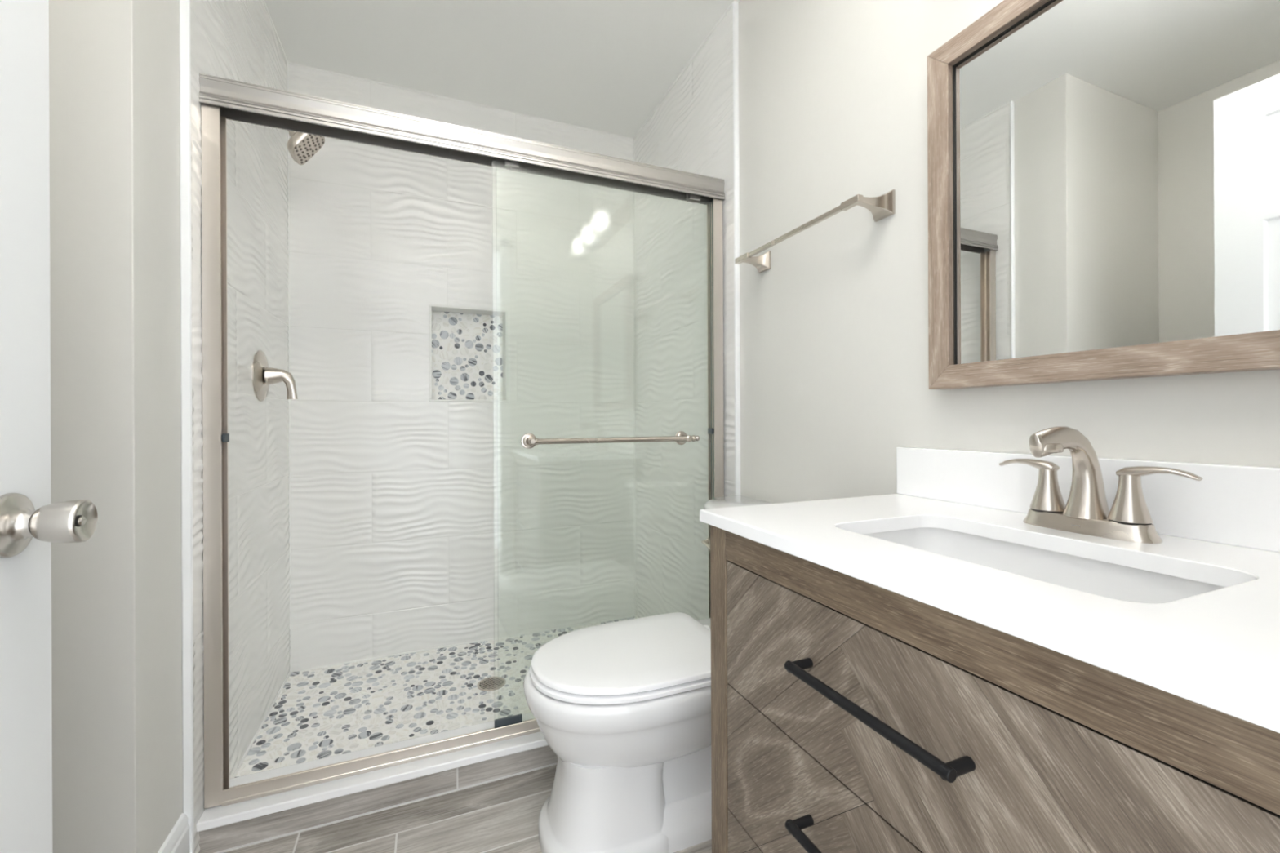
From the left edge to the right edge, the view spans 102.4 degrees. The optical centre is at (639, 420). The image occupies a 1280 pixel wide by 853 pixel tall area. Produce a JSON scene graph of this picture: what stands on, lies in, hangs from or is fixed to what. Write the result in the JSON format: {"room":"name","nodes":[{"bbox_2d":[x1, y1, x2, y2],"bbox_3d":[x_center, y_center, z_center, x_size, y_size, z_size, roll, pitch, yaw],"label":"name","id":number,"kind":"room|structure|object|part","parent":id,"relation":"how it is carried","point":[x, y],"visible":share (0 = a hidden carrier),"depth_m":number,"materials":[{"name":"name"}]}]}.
{"room":"bathroom","nodes":[
{"label":"bathroom","id":0,"kind":"room"},
{"bbox_2d":[48,0,289,852],"bbox_3d":[-1.529,-0.160,1.441,0.720,2.503,1.268,0,0,-23],"label":"wall","id":1,"kind":"structure","parent":0,"point":[114,64],"depth_m":1.03,"materials":[{"name":"paint"}]},
{"bbox_2d":[157,813,190,852],"bbox_3d":[-0.995,0.967,1.075,0.014,0.145,0.216,0,0,-23],"label":"baseboard","id":2,"kind":"structure","parent":1,"relation":"attached to","point":[178,841],"depth_m":1.14,"materials":[{"name":"white paint"}]},
{"bbox_2d":[178,0,194,852],"bbox_3d":[-1.041,-0.187,1.181,0.019,2.453,0.010,0,0,-23],"label":"trim","id":3,"kind":"structure","parent":1,"relation":"attached to","point":[184,5],"depth_m":1.18,"materials":[{"name":"white paint"}]},
{"bbox_2d":[231,671,291,777],"bbox_3d":[-1.241,0.994,1.693,0.010,0.010,0.738,0,0,-23],"label":"trim","id":4,"kind":"structure","parent":1,"relation":"attached to","point":[290,672],"depth_m":1.65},
{"bbox_2d":[252,350,297,401],"bbox_3d":[-1.195,-0.145,1.702,0.107,0.166,0.166,0,0,-23],"label":"shower valve","id":5,"kind":"object","parent":1,"relation":"attached to","point":[263,375],"visible":1,"depth_m":1.68,"materials":[{"name":"silver metal"}]},
{"bbox_3d":[-1.185,-0.121,1.707,0.085,0.105,0.058,0,0,-23],"label":"lever handle","id":6,"kind":"part","parent":5,"relation":"part of","materials":[{"name":"silver metal"}]},
{"bbox_2d":[262,0,288,63],"bbox_3d":[-1.217,-1.412,1.611,0.008,0.008,0.916,0,0,-23],"label":"trim","id":7,"kind":"structure","parent":1,"relation":"attached to","point":[265,6],"depth_m":1.87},
{"bbox_2d":[286,130,324,164],"bbox_3d":[-1.196,-0.985,1.779,0.173,0.162,0.135,0,0,-23],"label":"sprayer","id":8,"kind":"object","parent":1,"relation":"attached to","point":[301,147],"visible":0.67,"depth_m":1.77,"materials":[{"name":"silver metal"}]},
{"bbox_2d":[234,617,636,777],"bbox_3d":[-0.549,1.039,1.946,1.493,0.096,0.820,0,0,-23],"label":"floor","id":9,"kind":"structure","parent":0,"point":[326,712],"depth_m":1.82,"materials":[{"name":"stone"}]},
{"bbox_2d":[477,676,506,691],"bbox_3d":[-0.559,0.991,1.938,0.104,0.004,0.104,0,0,-23],"label":"shower drain","id":10,"kind":"object","parent":9,"relation":"on","point":[486,684],"visible":0.97,"depth_m":1.93,"materials":[{"name":"silver metal"}]},
{"bbox_2d":[288,64,635,670],"bbox_3d":[-0.747,-0.163,2.411,1.503,2.503,0.214,0,0,-23],"label":"wall","id":11,"kind":"structure","parent":0,"point":[406,406],"depth_m":2.27,"materials":[{"name":"tile"}]},
{"bbox_2d":[286,62,291,671],"bbox_3d":[-1.387,-0.208,2.033,0.008,2.407,0.008,0,0,-23],"label":"trim","id":12,"kind":"structure","parent":11,"relation":"attached to","point":[287,64],"depth_m":2.03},
{"bbox_2d":[288,62,632,139],"bbox_3d":[-0.713,-1.414,2.315,1.473,0.008,0.008,0,0,-23],"label":"trim","id":13,"kind":"structure","parent":11,"relation":"attached to","point":[336,73],"depth_m":2.26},
{"bbox_2d":[291,615,635,672],"bbox_3d":[-0.702,0.991,2.315,1.473,0.010,0.010,0,0,-23],"label":"trim","id":14,"kind":"structure","parent":11,"relation":"attached to","point":[590,623],"depth_m":2.26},
{"bbox_2d":[632,139,635,615],"bbox_3d":[-0.028,-0.214,2.596,0.008,2.407,0.008,0,0,-23],"label":"trim","id":15,"kind":"structure","parent":11,"relation":"attached to","point":[633,140],"depth_m":2.59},
{"bbox_2d":[218,764,711,852],"bbox_3d":[-0.188,1.061,0.158,2.205,0.050,2.761,0,0,-23],"label":"floor","id":16,"kind":"structure","parent":0,"point":[500,815],"depth_m":1.31,"materials":[{"name":"grey tile"}]},
{"bbox_2d":[196,712,557,852],"bbox_3d":[-0.390,0.990,1.561,1.503,0.094,0.159,0,0,-23],"label":"shower curb","id":17,"kind":"object","parent":16,"relation":"on","point":[220,828],"visible":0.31,"depth_m":1.37,"materials":[{"name":"white stone"}]},
{"bbox_2d":[198,73,724,808],"bbox_3d":[-0.384,0.050,1.527,1.472,1.784,0.114,0,0,-23],"label":"shower door","id":18,"kind":"structure","parent":17,"relation":"on","point":[226,99],"depth_m":1.35,"materials":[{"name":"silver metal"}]},
{"bbox_3d":[-0.396,-0.805,1.548,1.472,0.072,0.067,0,0,-23],"label":"header rail","id":19,"kind":"part","parent":18,"relation":"part of","materials":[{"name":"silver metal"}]},
{"bbox_3d":[-0.324,0.063,1.526,0.047,0.047,0.067,0,0,-23],"label":"handle post","id":20,"kind":"part","parent":18,"relation":"part of","materials":[{"name":"silver metal"}]},
{"bbox_3d":[-0.087,0.079,1.664,0.748,1.693,0.006,0,0,-23],"label":"glass panel","id":21,"kind":"part","parent":18,"relation":"part of","materials":[{"name":"clear glass"}]},
{"bbox_3d":[-0.087,0.079,1.689,0.740,1.693,0.006,0,0,-23],"label":"glass panel","id":22,"kind":"part","parent":18,"relation":"part of","materials":[{"name":"clear glass"}]},
{"bbox_3d":[0.152,0.061,1.723,0.047,0.047,0.067,0,0,-23],"label":"handle post","id":23,"kind":"part","parent":18,"relation":"part of","materials":[{"name":"silver metal"}]},
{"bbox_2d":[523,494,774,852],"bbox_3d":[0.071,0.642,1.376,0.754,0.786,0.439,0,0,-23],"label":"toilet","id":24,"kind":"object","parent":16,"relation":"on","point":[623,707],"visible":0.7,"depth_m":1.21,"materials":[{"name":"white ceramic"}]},
{"bbox_3d":[-0.027,0.620,1.335,0.508,0.024,0.380,0,0,-23],"label":"seat","id":25,"kind":"part","parent":24,"relation":"part of","materials":[{"name":"white plastic"}]},
{"bbox_3d":[-0.025,0.600,1.336,0.504,0.018,0.378,0,0,-23],"label":"lid","id":26,"kind":"part","parent":24,"relation":"part of","materials":[{"name":"white plastic"}]},
{"bbox_3d":[0.212,0.379,1.574,0.026,0.024,0.081,0,0,-13],"label":"flush lever","id":27,"kind":"part","parent":24,"relation":"part of","materials":[{"name":"silver metal"}]},
{"bbox_3d":[0.314,0.265,1.477,0.225,0.033,0.439,0,0,-23],"label":"tank lid","id":28,"kind":"part","parent":24,"relation":"part of","materials":[{"name":"white ceramic"}]},
{"bbox_2d":[710,524,1279,852],"bbox_3d":[0.486,0.609,0.687,0.540,0.847,0.736,0,0,-23],"label":"vanity cabinet","id":29,"kind":"object","parent":16,"relation":"on","point":[849,714],"visible":0.91,"depth_m":0.53,"materials":[{"name":"brown wood"}]},
{"bbox_3d":[0.282,0.776,0.602,0.020,0.210,0.630,0,0,-23],"label":"drawer","id":30,"kind":"part","parent":29,"relation":"part of","materials":[{"name":"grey wood"}]},
{"bbox_3d":[0.256,0.540,0.587,0.038,0.013,0.234,0,0,-23],"label":"drawer pull","id":31,"kind":"part","parent":29,"relation":"part of","materials":[{"name":"black metal"}]},
{"bbox_3d":[0.281,0.562,0.602,0.020,0.214,0.630,0,0,-23],"label":"drawer","id":32,"kind":"part","parent":29,"relation":"part of","materials":[{"name":"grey wood"}]},
{"bbox_3d":[0.255,0.328,0.587,0.038,0.013,0.234,0,0,-23],"label":"drawer pull","id":33,"kind":"part","parent":29,"relation":"part of","materials":[{"name":"black metal"}]},
{"bbox_2d":[699,447,1279,733],"bbox_3d":[0.498,0.123,0.693,0.518,0.125,0.776,0,0,-23],"label":"countertop","id":34,"kind":"structure","parent":29,"relation":"on","point":[1219,650],"depth_m":0.62,"materials":[{"name":"white stone"}]},
{"bbox_2d":[862,527,1226,604],"bbox_3d":[0.477,0.259,0.675,0.280,0.148,0.433,0,0,-23],"label":"sink","id":35,"kind":"object","parent":34,"relation":"in","point":[1100,578],"visible":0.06,"depth_m":0.73,"materials":[{"name":"white ceramic"}]},
{"bbox_2d":[999,426,1202,543],"bbox_3d":[0.654,0.086,0.755,0.179,0.154,0.179,0,0,23],"label":"faucet","id":36,"kind":"object","parent":34,"relation":"on","point":[1086,511],"visible":1,"depth_m":0.73,"materials":[{"name":"silver metal"}]},
{"bbox_3d":[0.626,0.100,0.824,0.045,0.076,0.093,0,0,-23],"label":"handle","id":37,"kind":"part","parent":36,"relation":"part of","materials":[{"name":"silver metal"}]},
{"bbox_3d":[0.612,0.077,0.737,0.152,0.136,0.053,0,0,-23],"label":"spout","id":38,"kind":"part","parent":36,"relation":"part of","materials":[{"name":"silver metal"}]},
{"bbox_3d":[0.654,0.151,0.755,0.057,0.022,0.163,0,0,-23],"label":"plate","id":39,"kind":"part","parent":36,"relation":"part of","materials":[{"name":"silver metal"}]},
{"bbox_3d":[0.683,0.100,0.686,0.045,0.076,0.093,0,0,-23],"label":"handle","id":40,"kind":"part","parent":36,"relation":"part of","materials":[{"name":"silver metal"}]},
{"bbox_2d":[264,0,740,138],"bbox_3d":[-0.584,-1.455,1.087,2.405,0.080,2.650,0,0,-23],"label":"ceiling","id":41,"kind":"structure","parent":0,"point":[601,65],"depth_m":1.95,"materials":[{"name":"paint"}]},
{"bbox_2d":[633,0,1279,620],"bbox_3d":[0.478,-0.169,1.524,0.118,2.503,2.650,0,0,-23],"label":"wall","id":42,"kind":"structure","parent":0,"point":[833,94],"depth_m":1.40,"materials":[{"name":"paint"}]},
{"bbox_2d":[632,2,733,139],"bbox_3d":[0.142,-1.418,2.174,0.008,0.008,0.916,0,0,-23],"label":"trim","id":43,"kind":"structure","parent":42,"relation":"attached to","point":[731,4],"depth_m":2.05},
{"bbox_2d":[733,0,740,495],"bbox_3d":[0.330,-0.193,1.749,0.019,2.453,0.010,0,0,-23],"label":"trim","id":44,"kind":"structure","parent":42,"relation":"attached to","point":[735,5],"depth_m":1.74,"materials":[{"name":"white paint"}]},
{"bbox_2d":[734,189,895,273],"bbox_3d":[0.438,-0.495,1.387,0.096,0.055,0.512,0,0,-23],"label":"towel bar","id":45,"kind":"object","parent":42,"relation":"attached to","point":[882,206],"visible":1,"depth_m":1.22,"materials":[{"name":"silver metal"}]},
{"bbox_3d":[0.350,-0.495,1.598,0.095,0.055,0.055,0,0,-23],"label":"post","id":46,"kind":"part","parent":45,"relation":"part of","materials":[{"name":"silver metal"}]},
{"bbox_3d":[0.525,-0.496,1.176,0.095,0.055,0.055,0,0,-23],"label":"post","id":47,"kind":"part","parent":45,"relation":"part of","materials":[{"name":"silver metal"}]},
{"bbox_2d":[896,447,1279,552],"bbox_3d":[0.727,0.111,0.788,0.022,0.103,0.776,0,0,-23],"label":"backsplash","id":48,"kind":"structure","parent":42,"relation":"attached to","point":[1232,504],"depth_m":0.73,"materials":[{"name":"white stone"}]},
{"bbox_2d":[927,0,1279,389],"bbox_3d":[0.715,-0.401,0.781,0.042,0.676,0.588,0,0,-23],"label":"wall mirror","id":49,"kind":"object","parent":42,"relation":"attached to","point":[1104,175],"visible":1,"depth_m":0.79,"materials":[{"name":"brown wood"}]},
{"bbox_3d":[0.611,-0.400,1.032,0.042,0.674,0.044,0,0,-23],"label":"frame rail","id":50,"kind":"part","parent":49,"relation":"part of","materials":[{"name":"wood"}]},
{"bbox_3d":[0.714,-0.716,0.781,0.042,0.044,0.586,0,0,-23],"label":"frame rail","id":51,"kind":"part","parent":49,"relation":"part of","materials":[{"name":"wood"}]},
{"bbox_3d":[0.716,-0.085,0.781,0.042,0.044,0.586,0,0,-23],"label":"frame rail","id":52,"kind":"part","parent":49,"relation":"part of","materials":[{"name":"wood"}]},
{"bbox_3d":[-0.094,-0.166,-0.082,2.205,2.503,0.120,0,0,-23],"label":"wall","id":53,"kind":"structure","parent":0,"visible":0},
{"bbox_2d":[0,0,97,852],"bbox_3d":[-0.522,0.009,0.240,0.096,2.033,0.783,0,0,-23],"label":"door","id":54,"kind":"structure","parent":53,"relation":"in","point":[29,523],"depth_m":0.56,"materials":[{"name":"white paint"}]},
{"bbox_3d":[-0.648,0.109,0.541,0.022,0.067,0.067,0,0,-23],"label":"knob","id":55,"kind":"part","parent":54,"relation":"part of","materials":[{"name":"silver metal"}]}
]}

